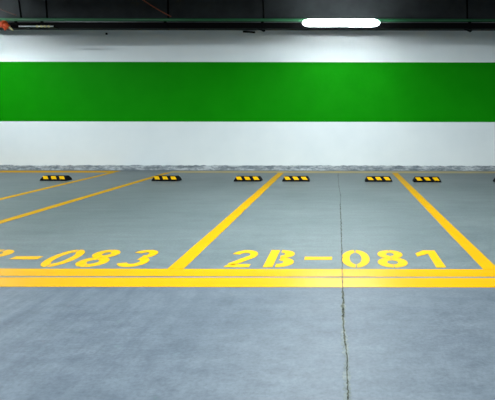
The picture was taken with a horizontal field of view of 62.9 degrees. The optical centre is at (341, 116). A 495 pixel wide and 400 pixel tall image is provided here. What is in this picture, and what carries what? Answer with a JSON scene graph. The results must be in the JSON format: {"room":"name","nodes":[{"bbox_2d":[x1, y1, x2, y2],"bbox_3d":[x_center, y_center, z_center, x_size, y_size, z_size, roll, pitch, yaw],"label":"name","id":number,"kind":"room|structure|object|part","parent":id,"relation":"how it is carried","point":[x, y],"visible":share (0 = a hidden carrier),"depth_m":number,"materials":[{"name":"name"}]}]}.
{"room":"parking garage","nodes":[
{"label":"parking garage","id":0,"kind":"room"},
{"bbox_2d":[0,170,494,399],"bbox_3d":[-1.502,1.268,1.850,21.000,0.200,13.700,0,0,0],"label":"floor","id":1,"kind":"structure","parent":0,"point":[57,343],"depth_m":2.47,"materials":[{"name":"concrete"}]},
{"bbox_2d":[0,173,110,199],"bbox_3d":[-4.830,1.161,5.545,0.108,0.002,5.128,0,0,1],"label":"line","id":2,"kind":"object","parent":1,"relation":"on","point":[106,173],"visible":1,"depth_m":6.38,"materials":[{"name":"yellow paint"}]},
{"bbox_2d":[40,175,71,180],"bbox_3d":[-5.253,1.118,7.129,0.495,0.088,0.150,0,0,2],"label":"wheel stop","id":3,"kind":"object","parent":1,"relation":"on","point":[46,177],"visible":1,"depth_m":7.07,"materials":[{"name":"black rubber"}]},
{"bbox_2d":[0,171,118,172],"bbox_3d":[-7.884,1.157,8.233,6.236,0.002,0.257,0,0,0],"label":"line","id":4,"kind":"object","parent":1,"relation":"on","point":[0,171],"visible":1,"depth_m":8.24,"materials":[{"name":"yellow paint"}]},
{"bbox_2d":[0,250,157,266],"bbox_3d":[-2.452,1.165,3.211,1.781,0.002,0.392,0,0,0],"label":"parking number","id":5,"kind":"object","parent":1,"relation":"on","point":[102,259],"visible":1,"depth_m":3.20,"materials":[{"name":"yellow paint"}]},
{"bbox_2d":[0,173,167,223],"bbox_3d":[-3.732,1.163,5.545,0.115,0.002,5.135,0,0,2],"label":"line","id":6,"kind":"object","parent":1,"relation":"on","point":[131,183],"visible":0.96,"depth_m":5.33,"materials":[{"name":"yellow paint"}]},
{"bbox_2d":[151,175,181,180],"bbox_3d":[-3.214,1.121,7.116,0.495,0.088,0.150,0,0,2],"label":"wheel stop","id":7,"kind":"object","parent":1,"relation":"on","point":[157,177],"visible":1,"depth_m":7.06,"materials":[{"name":"black rubber"}]},
{"bbox_2d":[168,173,282,268],"bbox_3d":[-1.278,1.167,5.545,0.128,0.002,5.127,0,0,0],"label":"line","id":8,"kind":"object","parent":1,"relation":"on","point":[191,254],"visible":1,"depth_m":3.95,"materials":[{"name":"yellow paint"}]},
{"bbox_2d":[0,277,494,287],"bbox_3d":[-1.002,1.167,2.741,14.000,0.002,0.155,0,0,0],"label":"line","id":9,"kind":"object","parent":1,"relation":"on","point":[4,281],"visible":1,"depth_m":2.75,"materials":[{"name":"yellow paint"}]},
{"bbox_2d":[0,268,494,276],"bbox_3d":[-1.002,1.167,2.912,14.000,0.002,0.139,0,0,0],"label":"line","id":10,"kind":"object","parent":1,"relation":"on","point":[3,271],"visible":1,"depth_m":2.91,"materials":[{"name":"yellow paint"}]},
{"bbox_2d":[234,176,262,181],"bbox_3d":[-1.711,1.123,7.086,0.495,0.088,0.150,0,0,0],"label":"wheel stop","id":11,"kind":"object","parent":1,"relation":"on","point":[238,178],"visible":1,"depth_m":7.02,"materials":[{"name":"black rubber"}]},
{"bbox_2d":[282,176,309,181],"bbox_3d":[-0.837,1.125,7.094,0.495,0.088,0.150,0,0,0],"label":"wheel stop","id":12,"kind":"object","parent":1,"relation":"on","point":[286,178],"visible":1,"depth_m":7.03,"materials":[{"name":"black rubber"}]},
{"bbox_2d":[168,171,494,172],"bbox_3d":[2.176,1.172,8.233,11.644,0.002,0.257,0,0,0],"label":"line","id":13,"kind":"object","parent":1,"relation":"on","point":[171,171],"visible":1,"depth_m":8.20,"materials":[{"name":"yellow paint"}]},
{"bbox_2d":[224,250,445,267],"bbox_3d":[-0.059,1.169,3.211,1.738,0.002,0.392,0,0,0],"label":"parking number","id":14,"kind":"object","parent":1,"relation":"on","point":[270,261],"visible":1,"depth_m":3.20,"materials":[{"name":"yellow paint"}]},
{"bbox_2d":[338,178,352,399],"bbox_3d":[-0.022,1.169,4.778,0.050,0.005,6.656,0,0,-1],"label":"joint","id":15,"kind":"object","parent":1,"relation":"on","point":[346,375],"visible":1,"depth_m":2.02,"materials":[{"name":"grey concrete"}]},
{"bbox_2d":[365,176,391,181],"bbox_3d":[0.664,1.127,7.076,0.495,0.088,0.150,0,0,0],"label":"wheel stop","id":16,"kind":"object","parent":1,"relation":"on","point":[368,178],"visible":1,"depth_m":7.01,"materials":[{"name":"black rubber"}]},
{"bbox_2d":[412,176,440,181],"bbox_3d":[1.538,1.128,7.041,0.495,0.088,0.150,0,0,0],"label":"wheel stop","id":17,"kind":"object","parent":1,"relation":"on","point":[416,178],"visible":1,"depth_m":6.98,"materials":[{"name":"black rubber"}]},
{"bbox_2d":[393,173,494,268],"bbox_3d":[1.124,1.171,5.545,0.121,0.002,5.128,0,0,0],"label":"line","id":18,"kind":"object","parent":1,"relation":"on","point":[466,245],"visible":1,"depth_m":3.96,"materials":[{"name":"yellow paint"}]},
{"bbox_2d":[0,30,494,165],"bbox_3d":[-1.499,-0.622,8.600,21.000,3.580,0.200,0,0,0],"label":"wall","id":19,"kind":"structure","parent":0,"point":[68,97],"depth_m":8.50,"materials":[{"name":"white paint"}]},
{"bbox_2d":[0,165,494,170],"bbox_3d":[-1.502,1.110,8.493,21.000,0.116,0.014,0,0,0],"label":"baseboard","id":20,"kind":"structure","parent":19,"relation":"attached to","point":[2,167],"depth_m":8.49,"materials":[{"name":"grey stone"}]},
{"bbox_3d":[-1.496,-2.512,1.850,21.000,0.200,13.700,0,0,0],"label":"ceiling","id":21,"kind":"structure","parent":0,"visible":0},
{"bbox_2d":[14,0,22,29],"bbox_3d":[-6.404,-2.079,7.663,0.114,0.687,0.163,0,0,0],"label":"hanger","id":22,"kind":"object","parent":21,"relation":"hanging from","point":[19,4],"visible":0.66,"depth_m":7.71,"materials":[{"name":"black metal"}]},
{"bbox_3d":[-6.410,-2.154,7.725,0.102,0.536,0.034,0,0,0],"label":"rod","id":23,"kind":"part","parent":22,"relation":"part of","materials":[{"name":"black metal"}]},
{"bbox_2d":[40,0,47,29],"bbox_3d":[-5.875,-2.077,7.663,0.074,0.685,0.163,0,0,0],"label":"hanger","id":24,"kind":"object","parent":21,"relation":"hanging from","point":[46,6],"visible":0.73,"depth_m":7.71,"materials":[{"name":"black metal"}]},
{"bbox_3d":[-5.881,-2.154,7.725,0.062,0.533,0.034,0,0,0],"label":"rod","id":25,"kind":"part","parent":24,"relation":"part of","materials":[{"name":"black metal"}]},
{"bbox_2d":[164,0,168,29],"bbox_3d":[-3.457,-2.073,7.663,0.056,0.685,0.163,0,0,0],"label":"hanger","id":26,"kind":"object","parent":21,"relation":"hanging from","point":[165,22],"visible":0.66,"depth_m":7.71,"materials":[{"name":"black metal"}]},
{"bbox_2d":[143,0,170,16],"bbox_3d":[-3.682,-2.164,7.690,0.597,0.368,0.024,0,0,0],"label":"power cable","id":27,"kind":"object","parent":26,"relation":"attached to","point":[143,0],"visible":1,"depth_m":7.68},
{"bbox_3d":[-3.462,-2.150,7.725,0.042,0.532,0.034,0,0,0],"label":"rod","id":28,"kind":"part","parent":26,"relation":"part of","materials":[{"name":"black metal"}]},
{"bbox_2d":[0,0,494,30],"bbox_3d":[-1.497,-2.154,8.180,21.000,0.516,0.640,0,0,0],"label":"pipe","id":29,"kind":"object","parent":21,"relation":"attached to","point":[323,9],"depth_m":7.86,"materials":[{"name":"metal"}]},
{"bbox_2d":[258,0,264,31],"bbox_3d":[-1.582,-2.041,7.663,0.153,0.744,0.163,0,0,0],"label":"hanger","id":30,"kind":"object","parent":21,"relation":"hanging from","point":[262,22],"visible":0.69,"depth_m":7.61,"materials":[{"name":"black metal"}]},
{"bbox_2d":[0,21,494,29],"bbox_3d":[-1.497,-1.804,7.644,21.000,0.133,0.112,0,0,0],"label":"cable trunking","id":31,"kind":"object","parent":30,"relation":"hanging from","point":[60,24],"visible":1,"depth_m":7.60,"materials":[{"name":"metal"}]},
{"bbox_2d":[0,20,13,30],"bbox_3d":[-6.583,-1.748,7.473,0.602,0.199,0.253,0,0,0],"label":"coupling","id":32,"kind":"object","parent":31,"relation":"attached to","point":[3,24],"visible":1,"depth_m":7.39,"materials":[{"name":"red metal"}]},
{"bbox_2d":[19,25,58,28],"bbox_3d":[-5.852,-1.734,7.500,0.650,0.040,0.200,0,0,0],"label":"conduit","id":33,"kind":"object","parent":31,"relation":"attached to","point":[36,26],"visible":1,"depth_m":7.41,"materials":[{"name":"metal"}]},
{"bbox_2d":[0,18,494,21],"bbox_3d":[-1.497,-1.905,7.630,21.000,0.066,0.066,0,0,0],"label":"conduit pipe","id":34,"kind":"object","parent":31,"relation":"on","point":[1,19],"visible":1,"depth_m":7.60,"materials":[{"name":"green metal"}]},
{"bbox_2d":[303,19,378,27],"bbox_3d":[-0.019,-1.771,7.420,1.449,0.136,0.359,0,0,0],"label":"lamp","id":35,"kind":"object","parent":31,"relation":"attached to","point":[366,23],"visible":1,"depth_m":7.25,"materials":[{"name":"white plastic"}]},
{"bbox_2d":[464,0,471,31],"bbox_3d":[2.473,-2.034,7.663,0.153,0.744,0.163,0,0,0],"label":"hanger","id":36,"kind":"object","parent":21,"relation":"hanging from","point":[469,23],"visible":0.75,"depth_m":7.67,"materials":[{"name":"black metal"}]},
{"bbox_3d":[2.493,-2.140,7.725,0.042,0.532,0.034,0,0,0],"label":"rod","id":37,"kind":"part","parent":36,"relation":"part of","materials":[{"name":"black metal"}]}
]}

